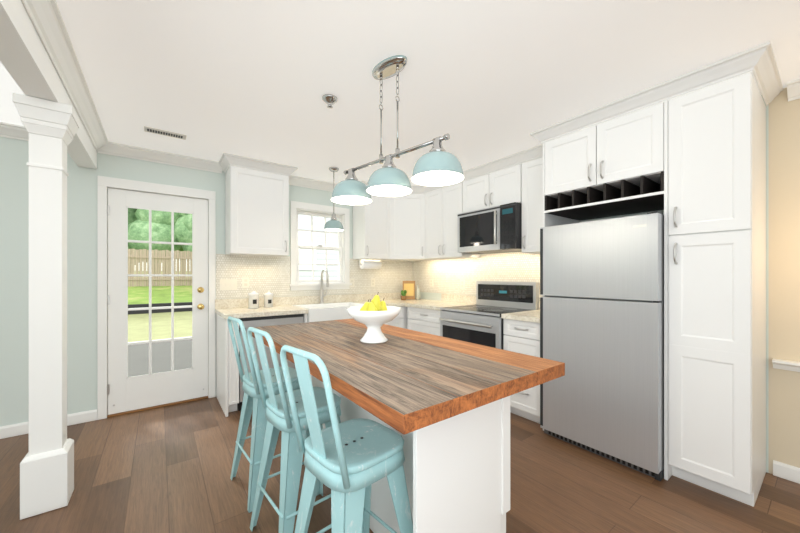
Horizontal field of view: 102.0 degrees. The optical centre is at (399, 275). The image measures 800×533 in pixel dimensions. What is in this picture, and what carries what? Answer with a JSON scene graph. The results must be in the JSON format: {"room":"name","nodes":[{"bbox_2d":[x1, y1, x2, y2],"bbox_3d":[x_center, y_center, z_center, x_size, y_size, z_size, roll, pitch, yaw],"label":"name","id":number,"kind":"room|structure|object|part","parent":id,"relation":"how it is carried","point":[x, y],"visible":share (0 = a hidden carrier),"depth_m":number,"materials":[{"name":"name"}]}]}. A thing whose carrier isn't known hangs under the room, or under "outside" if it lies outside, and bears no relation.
{"room":"kitchen","nodes":[
{"label":"kitchen","id":0,"kind":"room"},
{"bbox_2d":[0,137,391,426],"bbox_3d":[-2.389,0.047,3.150,6.660,2.438,0.160,0,0,-37],"label":"wall","id":1,"kind":"structure","parent":0,"point":[81,287],"depth_m":2.76,"materials":[{"name":"green paint"}]},
{"bbox_2d":[0,122,28,140],"bbox_3d":[-3.875,-1.126,1.890,2.670,0.092,0.080,0,0,-37],"label":"crown molding","id":2,"kind":"structure","parent":1,"relation":"attached to","point":[8,130],"depth_m":2.53,"materials":[{"name":"white wood"}]},
{"bbox_2d":[0,409,96,438],"bbox_3d":[-3.810,1.218,1.979,2.882,0.092,0.014,0,0,-37],"label":"baseboard","id":3,"kind":"structure","parent":1,"relation":"attached to","point":[17,429],"depth_m":2.59,"materials":[{"name":"white wood"}]},
{"bbox_2d":[22,0,111,153],"bbox_3d":[-0.566,-1.126,0.105,0.080,0.092,6.898,0,0,-37],"label":"crown molding","id":4,"kind":"structure","parent":1,"relation":"attached to","point":[47,20],"depth_m":1.71,"materials":[{"name":"white wood"}]},
{"bbox_2d":[97,176,215,419],"bbox_3d":[-2.338,0.194,3.175,0.905,2.140,0.180,0,0,-37],"label":"door frame","id":5,"kind":"structure","parent":1,"relation":"attached to","point":[104,184],"depth_m":2.92,"materials":[{"name":"white wood"}]},
{"bbox_2d":[107,188,207,414],"bbox_3d":[-2.290,0.230,3.110,0.776,2.028,0.118,0,0,-37],"label":"door leaf","id":6,"kind":"structure","parent":1,"relation":"in","point":[125,392],"depth_m":3.07,"materials":[{"name":"white wood"}]},
{"bbox_2d":[108,142,221,172],"bbox_3d":[-2.212,-1.126,3.130,0.880,0.092,0.080,0,0,-37],"label":"crown molding","id":7,"kind":"structure","parent":1,"relation":"attached to","point":[122,150],"depth_m":3.09,"materials":[{"name":"white wood"}]},
{"bbox_2d":[222,154,289,256],"bbox_3d":[-1.530,-0.696,3.478,0.570,0.953,0.320,0,0,-37],"label":"upper cabinet","id":8,"kind":"object","parent":1,"relation":"attached to","point":[256,202],"depth_m":3.33,"materials":[{"name":"white wood"}]},
{"bbox_2d":[215,293,401,308],"bbox_3d":[-0.861,0.296,4.163,2.656,0.100,0.020,0,0,-37],"label":"backsplash","id":9,"kind":"structure","parent":1,"relation":"attached to","point":[236,303],"depth_m":3.90,"materials":[{"name":"beige tile"}]},
{"bbox_2d":[281,174,335,191],"bbox_3d":[-0.997,-1.126,4.035,0.950,0.092,0.080,0,0,-37],"label":"crown molding","id":10,"kind":"structure","parent":1,"relation":"attached to","point":[293,180],"depth_m":3.96,"materials":[{"name":"white wood"}]},
{"bbox_2d":[216,254,411,298],"bbox_3d":[-0.858,0.008,4.177,2.653,0.473,0.018,0,0,-37],"label":"tile backsplash","id":11,"kind":"structure","parent":1,"relation":"attached to","point":[240,276],"depth_m":3.76,"materials":[{"name":"tile"}]},
{"bbox_2d":[289,201,351,289],"bbox_3d":[-1.027,-0.356,4.134,0.820,1.065,0.210,0,0,-37],"label":"window","id":12,"kind":"structure","parent":1,"relation":"in","point":[344,214],"depth_m":4.09,"materials":[{"name":"white wood"}]},
{"bbox_3d":[-1.028,-0.354,4.136,0.612,0.882,0.075,0,0,-37],"label":"window sash","id":13,"kind":"part","parent":12,"relation":"part of","materials":[{"name":"white wood"}]},
{"bbox_2d":[353,181,389,260],"bbox_3d":[-0.377,-0.696,4.337,0.405,0.953,0.320,0,0,-37],"label":"upper cabinet","id":14,"kind":"object","parent":1,"relation":"attached to","point":[371,221],"depth_m":4.21,"materials":[{"name":"white wood"}]},
{"bbox_2d":[358,259,381,268],"bbox_3d":[-0.393,-0.153,4.338,0.340,0.124,0.116,0,0,-37],"label":"paper towel","id":15,"kind":"object","parent":14,"relation":"hanging from","point":[363,263],"depth_m":4.29,"materials":[{"name":"white paper"}]},
{"bbox_2d":[0,397,799,532],"bbox_3d":[-0.298,1.296,0.337,6.650,0.060,7.150,0,0,-37],"label":"floor","id":16,"kind":"structure","parent":0,"point":[166,469],"depth_m":1.91,"materials":[{"name":"brown wood"}]},
{"bbox_2d":[12,92,79,519],"bbox_3d":[-1.947,0.166,1.795,0.217,2.196,0.217,0,0,-37],"label":"column","id":17,"kind":"structure","parent":16,"relation":"on","point":[47,461],"depth_m":1.75,"materials":[{"name":"white wood"}]},
{"bbox_2d":[227,313,302,410],"bbox_3d":[-1.409,0.827,3.390,0.610,0.873,0.605,0,0,-37],"label":"base cabinet","id":18,"kind":"object","parent":16,"relation":"on","point":[235,394],"depth_m":3.00,"materials":[{"name":"white wood"}]},
{"bbox_2d":[215,297,431,320],"bbox_3d":[-0.677,0.366,3.916,2.656,0.040,0.638,0,0,-37],"label":"countertop","id":19,"kind":"structure","parent":18,"relation":"on","point":[277,310],"depth_m":3.22,"materials":[{"name":"beige stone"}]},
{"bbox_2d":[248,291,258,308],"bbox_3d":[-1.548,0.253,3.427,0.105,0.184,0.105,0,0,-43],"label":"canister","id":20,"kind":"object","parent":19,"relation":"on","point":[253,299],"depth_m":3.39,"materials":[{"name":"white ceramic"}]},
{"bbox_2d":[264,292,273,307],"bbox_3d":[-1.438,0.261,3.547,0.097,0.169,0.097,0,0,-43],"label":"canister","id":21,"kind":"object","parent":19,"relation":"on","point":[268,297],"depth_m":3.51,"materials":[{"name":"white ceramic"}]},
{"bbox_2d":[319,269,328,304],"bbox_3d":[-0.905,0.132,3.963,0.099,0.428,0.215,0,0,-37],"label":"faucet","id":22,"kind":"object","parent":19,"relation":"on","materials":[{"name":"silver metal"}]},
{"bbox_2d":[299,301,362,321],"bbox_3d":[-0.786,0.471,3.752,0.758,0.259,0.554,0,0,-37],"label":"sink","id":23,"kind":"object","parent":19,"relation":"in","point":[330,310],"depth_m":3.50,"materials":[{"name":"white ceramic"}]},
{"bbox_2d":[401,281,419,299],"bbox_3d":[0.120,0.210,4.651,0.282,0.270,0.228,0,0,-37],"label":"prop","id":24,"kind":"object","parent":19,"relation":"on","point":[408,291],"visible":1,"depth_m":4.68,"materials":[{"name":"brown"}]},
{"bbox_2d":[227,316,305,512],"bbox_3d":[-0.797,0.752,1.990,0.423,1.023,0.390,0,0,-41],"label":"stool","id":25,"kind":"object","parent":16,"relation":"on","point":[252,399],"visible":0.52,"depth_m":1.85,"materials":[{"name":"teal paint"}]},
{"bbox_2d":[247,327,340,532],"bbox_3d":[-0.490,0.752,1.595,0.423,1.023,0.390,0,0,-42],"label":"stool","id":26,"kind":"object","parent":16,"relation":"on","point":[278,416],"visible":0.71,"depth_m":1.47,"materials":[{"name":"teal paint"}]},
{"bbox_2d":[303,313,311,380],"bbox_3d":[-0.805,0.825,3.837,0.880,0.878,0.610,0,0,-37],"label":"base cabinet","id":27,"kind":"object","parent":16,"relation":"on","point":[304,314],"depth_m":3.35,"materials":[{"name":"white wood"}]},
{"bbox_2d":[280,345,412,532],"bbox_3d":[-0.183,0.752,1.200,0.423,1.023,0.390,0,0,-44],"label":"stool","id":28,"kind":"object","parent":16,"relation":"on","point":[348,463],"visible":1,"depth_m":1.12,"materials":[{"name":"teal paint"}]},
{"bbox_2d":[385,305,406,328],"bbox_3d":[-0.291,0.825,4.221,0.404,0.878,0.610,0,0,-37],"label":"base cabinet","id":29,"kind":"object","parent":16,"relation":"on","point":[400,321],"depth_m":4.07,"materials":[{"name":"white wood"}]},
{"bbox_2d":[284,334,512,532],"bbox_3d":[-0.118,0.825,1.762,0.554,0.878,1.338,0,0,-37],"label":"kitchen island","id":30,"kind":"object","parent":16,"relation":"on","point":[456,466],"depth_m":1.20,"materials":[{"name":"white"}]},
{"bbox_2d":[280,318,564,413],"bbox_3d":[-0.090,0.361,1.732,0.586,0.049,1.642,0,0,-37],"label":"island countertop","id":31,"kind":"structure","parent":30,"relation":"on","point":[459,376],"depth_m":1.25,"materials":[{"name":"brown wood"}]},
{"bbox_2d":[346,292,400,343],"bbox_3d":[-0.133,0.209,1.663,0.284,0.252,0.284,0,0,-37],"label":"bowl","id":32,"kind":"object","parent":31,"relation":"on","point":[375,314],"visible":1,"depth_m":1.61,"materials":[{"name":"white ceramic"}]},
{"bbox_2d":[407,306,440,335],"bbox_3d":[0.528,0.825,4.014,0.610,0.878,0.644,0,0,-37],"label":"base cabinet","id":33,"kind":"object","parent":16,"relation":"on","point":[425,321],"depth_m":3.84,"materials":[{"name":"white wood"}]},
{"bbox_2d":[406,302,475,309],"bbox_3d":[0.518,0.366,4.004,0.638,0.040,0.640,0,0,-37],"label":"countertop","id":34,"kind":"structure","parent":33,"relation":"on","point":[421,305],"depth_m":3.88,"materials":[{"name":"beige stone"}]},
{"bbox_2d":[439,281,538,348],"bbox_3d":[0.906,0.664,3.410,0.721,1.197,0.768,0,0,-37],"label":"range","id":35,"kind":"object","parent":16,"relation":"on","point":[480,322],"visible":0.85,"depth_m":3.34,"materials":[{"name":"grey metal"}]},
{"bbox_2d":[503,318,539,423],"bbox_3d":[1.296,0.825,2.984,0.610,0.878,0.372,0,0,-37],"label":"base cabinet","id":36,"kind":"object","parent":16,"relation":"on","point":[521,332],"depth_m":2.79,"materials":[{"name":"white wood"}]},
{"bbox_2d":[502,310,539,321],"bbox_3d":[1.284,0.366,2.976,0.638,0.040,0.372,0,0,-37],"label":"countertop","id":37,"kind":"structure","parent":36,"relation":"on","point":[533,315],"depth_m":2.82,"materials":[{"name":"beige stone"}]},
{"bbox_2d":[540,211,663,480],"bbox_3d":[1.610,0.435,2.473,0.676,1.658,0.763,0,0,-37],"label":"fridge","id":38,"kind":"object","parent":16,"relation":"on","point":[602,312],"visible":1,"depth_m":2.19,"materials":[{"name":"grey metal"}]},
{"bbox_2d":[662,49,769,506],"bbox_3d":[1.995,0.046,2.046,0.610,2.436,0.370,0,0,-37],"label":"tall cabinet","id":39,"kind":"object","parent":16,"relation":"on","point":[690,165],"depth_m":1.85,"materials":[{"name":"white wood"}]},
{"bbox_2d":[0,0,799,193],"bbox_3d":[-0.298,-1.224,0.337,6.650,0.100,7.150,0,0,-37],"label":"ceiling","id":40,"kind":"structure","parent":0,"point":[481,82],"depth_m":1.81,"materials":[{"name":"paint"}]},
{"bbox_2d":[0,0,96,168],"bbox_3d":[-0.618,-1.053,0.004,0.120,0.238,6.996,0,0,-37],"label":"beam","id":41,"kind":"structure","parent":40,"relation":"attached to","point":[26,62],"depth_m":1.48,"materials":[{"name":"white wood"}]},
{"bbox_2d":[144,126,186,139],"bbox_3d":[-1.924,-1.168,2.660,0.280,0.008,0.100,0,0,-37],"label":"ceiling vent","id":42,"kind":"object","parent":40,"relation":"in","point":[164,132],"visible":1,"depth_m":2.65,"materials":[{"name":"white metal"}]},
{"bbox_2d":[322,94,336,108],"bbox_3d":[-0.464,-1.141,2.140,0.100,0.062,0.100,0,0,-37],"label":"sprinkler","id":43,"kind":"object","parent":40,"relation":"attached to","point":[330,100],"visible":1,"depth_m":2.12,"materials":[{"name":"silver metal"}]},
{"bbox_2d":[324,167,343,230],"bbox_3d":[-0.724,-0.835,3.543,0.218,0.674,0.218,0,0,-37],"label":"light","id":44,"kind":"object","parent":40,"relation":"hanging from","point":[333,224],"visible":1,"depth_m":3.50,"materials":[{"name":"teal metal"}]},
{"bbox_2d":[331,55,463,204],"bbox_3d":[-0.061,-0.823,1.817,0.928,0.698,0.258,0,0,43],"label":"pendant light","id":45,"kind":"object","parent":40,"relation":"hanging from","point":[437,164],"visible":1,"depth_m":1.75,"materials":[{"name":"teal metal"}]},
{"bbox_2d":[390,185,425,260],"bbox_3d":[0.102,-0.697,4.302,0.343,0.950,0.343,0,0,-37],"label":"upper cabinet","id":46,"kind":"object","parent":0,"relation":"attached to","point":[407,212],"depth_m":4.29,"materials":[{"name":"white wood"}]},
{"bbox_2d":[415,88,799,473],"bbox_3d":[2.357,0.047,2.221,0.160,2.438,6.998,0,0,-37],"label":"wall","id":47,"kind":"structure","parent":0,"point":[782,267],"depth_m":2.03,"materials":[{"name":"beige paint"}]},
{"bbox_2d":[426,186,441,260],"bbox_3d":[0.550,-0.696,4.227,0.320,0.953,0.329,0,0,-37],"label":"upper cabinet","id":48,"kind":"object","parent":47,"relation":"attached to","point":[433,199],"depth_m":4.12,"materials":[{"name":"white wood"}]},
{"bbox_2d":[442,181,477,259],"bbox_3d":[0.746,-0.696,3.964,0.320,0.953,0.328,0,0,-37],"label":"upper cabinet","id":49,"kind":"object","parent":47,"relation":"attached to","point":[451,195],"depth_m":3.90,"materials":[{"name":"white wood"}]},
{"bbox_2d":[462,165,485,208],"bbox_3d":[0.959,-0.940,3.677,0.320,0.463,0.376,0,0,-37],"label":"upper cabinet","id":50,"kind":"object","parent":47,"relation":"attached to","point":[473,190],"depth_m":3.58,"materials":[{"name":"white wood"}]},
{"bbox_2d":[412,252,542,298],"bbox_3d":[0.933,0.056,3.983,0.013,0.620,2.430,0,0,-37],"label":"tile backsplash","id":51,"kind":"structure","parent":47,"relation":"attached to","point":[448,276],"depth_m":4.04,"materials":[{"name":"tile"}]},
{"bbox_2d":[442,294,539,309],"bbox_3d":[1.109,0.296,3.728,0.020,0.100,1.788,0,0,-37],"label":"backsplash","id":52,"kind":"structure","parent":47,"relation":"attached to","point":[445,297],"depth_m":4.18,"materials":[{"name":"beige tile"}]},
{"bbox_2d":[454,202,538,256],"bbox_3d":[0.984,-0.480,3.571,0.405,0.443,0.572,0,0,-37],"label":"microwave","id":53,"kind":"object","parent":47,"relation":"attached to","point":[475,230],"depth_m":3.47,"materials":[{"name":"grey"}]},
{"bbox_2d":[486,153,521,204],"bbox_3d":[1.184,-0.940,3.376,0.320,0.463,0.376,0,0,-37],"label":"upper cabinet","id":54,"kind":"object","parent":47,"relation":"attached to","point":[504,184],"depth_m":3.27,"materials":[{"name":"white wood"}]},
{"bbox_2d":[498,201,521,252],"bbox_3d":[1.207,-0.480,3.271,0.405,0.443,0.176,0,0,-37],"label":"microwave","id":55,"kind":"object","parent":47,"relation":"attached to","point":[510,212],"depth_m":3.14,"materials":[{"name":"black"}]},
{"bbox_2d":[518,145,581,254],"bbox_3d":[1.413,-0.696,3.069,0.320,0.953,0.381,0,0,-37],"label":"upper cabinet","id":56,"kind":"object","parent":47,"relation":"attached to","point":[537,212],"depth_m":3.01,"materials":[{"name":"white wood"}]},
{"bbox_2d":[542,109,625,208],"bbox_3d":[1.536,-0.910,2.661,0.610,0.523,0.389,0,0,-37],"label":"upper cabinet","id":57,"kind":"object","parent":47,"relation":"attached to","point":[568,160],"depth_m":2.47,"materials":[{"name":"white wood"}]},
{"bbox_2d":[594,85,665,200],"bbox_3d":[1.768,-0.910,2.350,0.610,0.523,0.388,0,0,-37],"label":"upper cabinet","id":58,"kind":"object","parent":47,"relation":"attached to","point":[630,149],"depth_m":2.16,"materials":[{"name":"white wood"}]},
{"bbox_2d":[772,358,799,483],"bbox_3d":[3.324,0.895,0.736,0.060,0.738,3.260,0,0,-37],"label":"baseboard","id":59,"kind":"structure","parent":47,"relation":"attached to","point":[786,471],"depth_m":2.00,"materials":[{"name":"white wood"}]},
{"bbox_2d":[787,79,799,101],"bbox_3d":[3.334,-1.126,0.706,0.080,0.092,3.200,0,0,-37],"label":"crown molding","id":60,"kind":"structure","parent":47,"relation":"attached to","point":[793,87],"depth_m":1.97,"materials":[{"name":"white wood"}]},
{"label":"outside","id":61,"kind":"structure","parent":0,"visible":0},
{"bbox_2d":[128,271,191,376],"bbox_3d":[-17.779,0.566,29.102,80.000,2.600,59.830,0,0,-37],"label":"ground","id":62,"kind":"structure","parent":61,"point":[139,321],"depth_m":8.62,"materials":[{"name":"green plant"}]},
{"bbox_2d":[128,249,191,286],"bbox_3d":[-17.211,-0.394,12.569,17.350,1.840,0.060,0,0,-37],"label":"fence","id":63,"kind":"object","parent":62,"relation":"on","point":[141,260],"depth_m":16.33,"materials":[{"name":"brown wood"}]},
{"bbox_2d":[128,208,191,280],"bbox_3d":[-23.941,-5.426,15.512,30.622,11.718,9.668,0,0,-37],"label":"trees","id":64,"kind":"object","parent":62,"relation":"on","point":[161,220],"depth_m":19.41,"materials":[{"name":"green plant"}]},
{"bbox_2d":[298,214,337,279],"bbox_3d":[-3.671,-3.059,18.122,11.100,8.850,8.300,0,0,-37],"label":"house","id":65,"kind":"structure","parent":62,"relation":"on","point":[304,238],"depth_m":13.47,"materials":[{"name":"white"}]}
]}

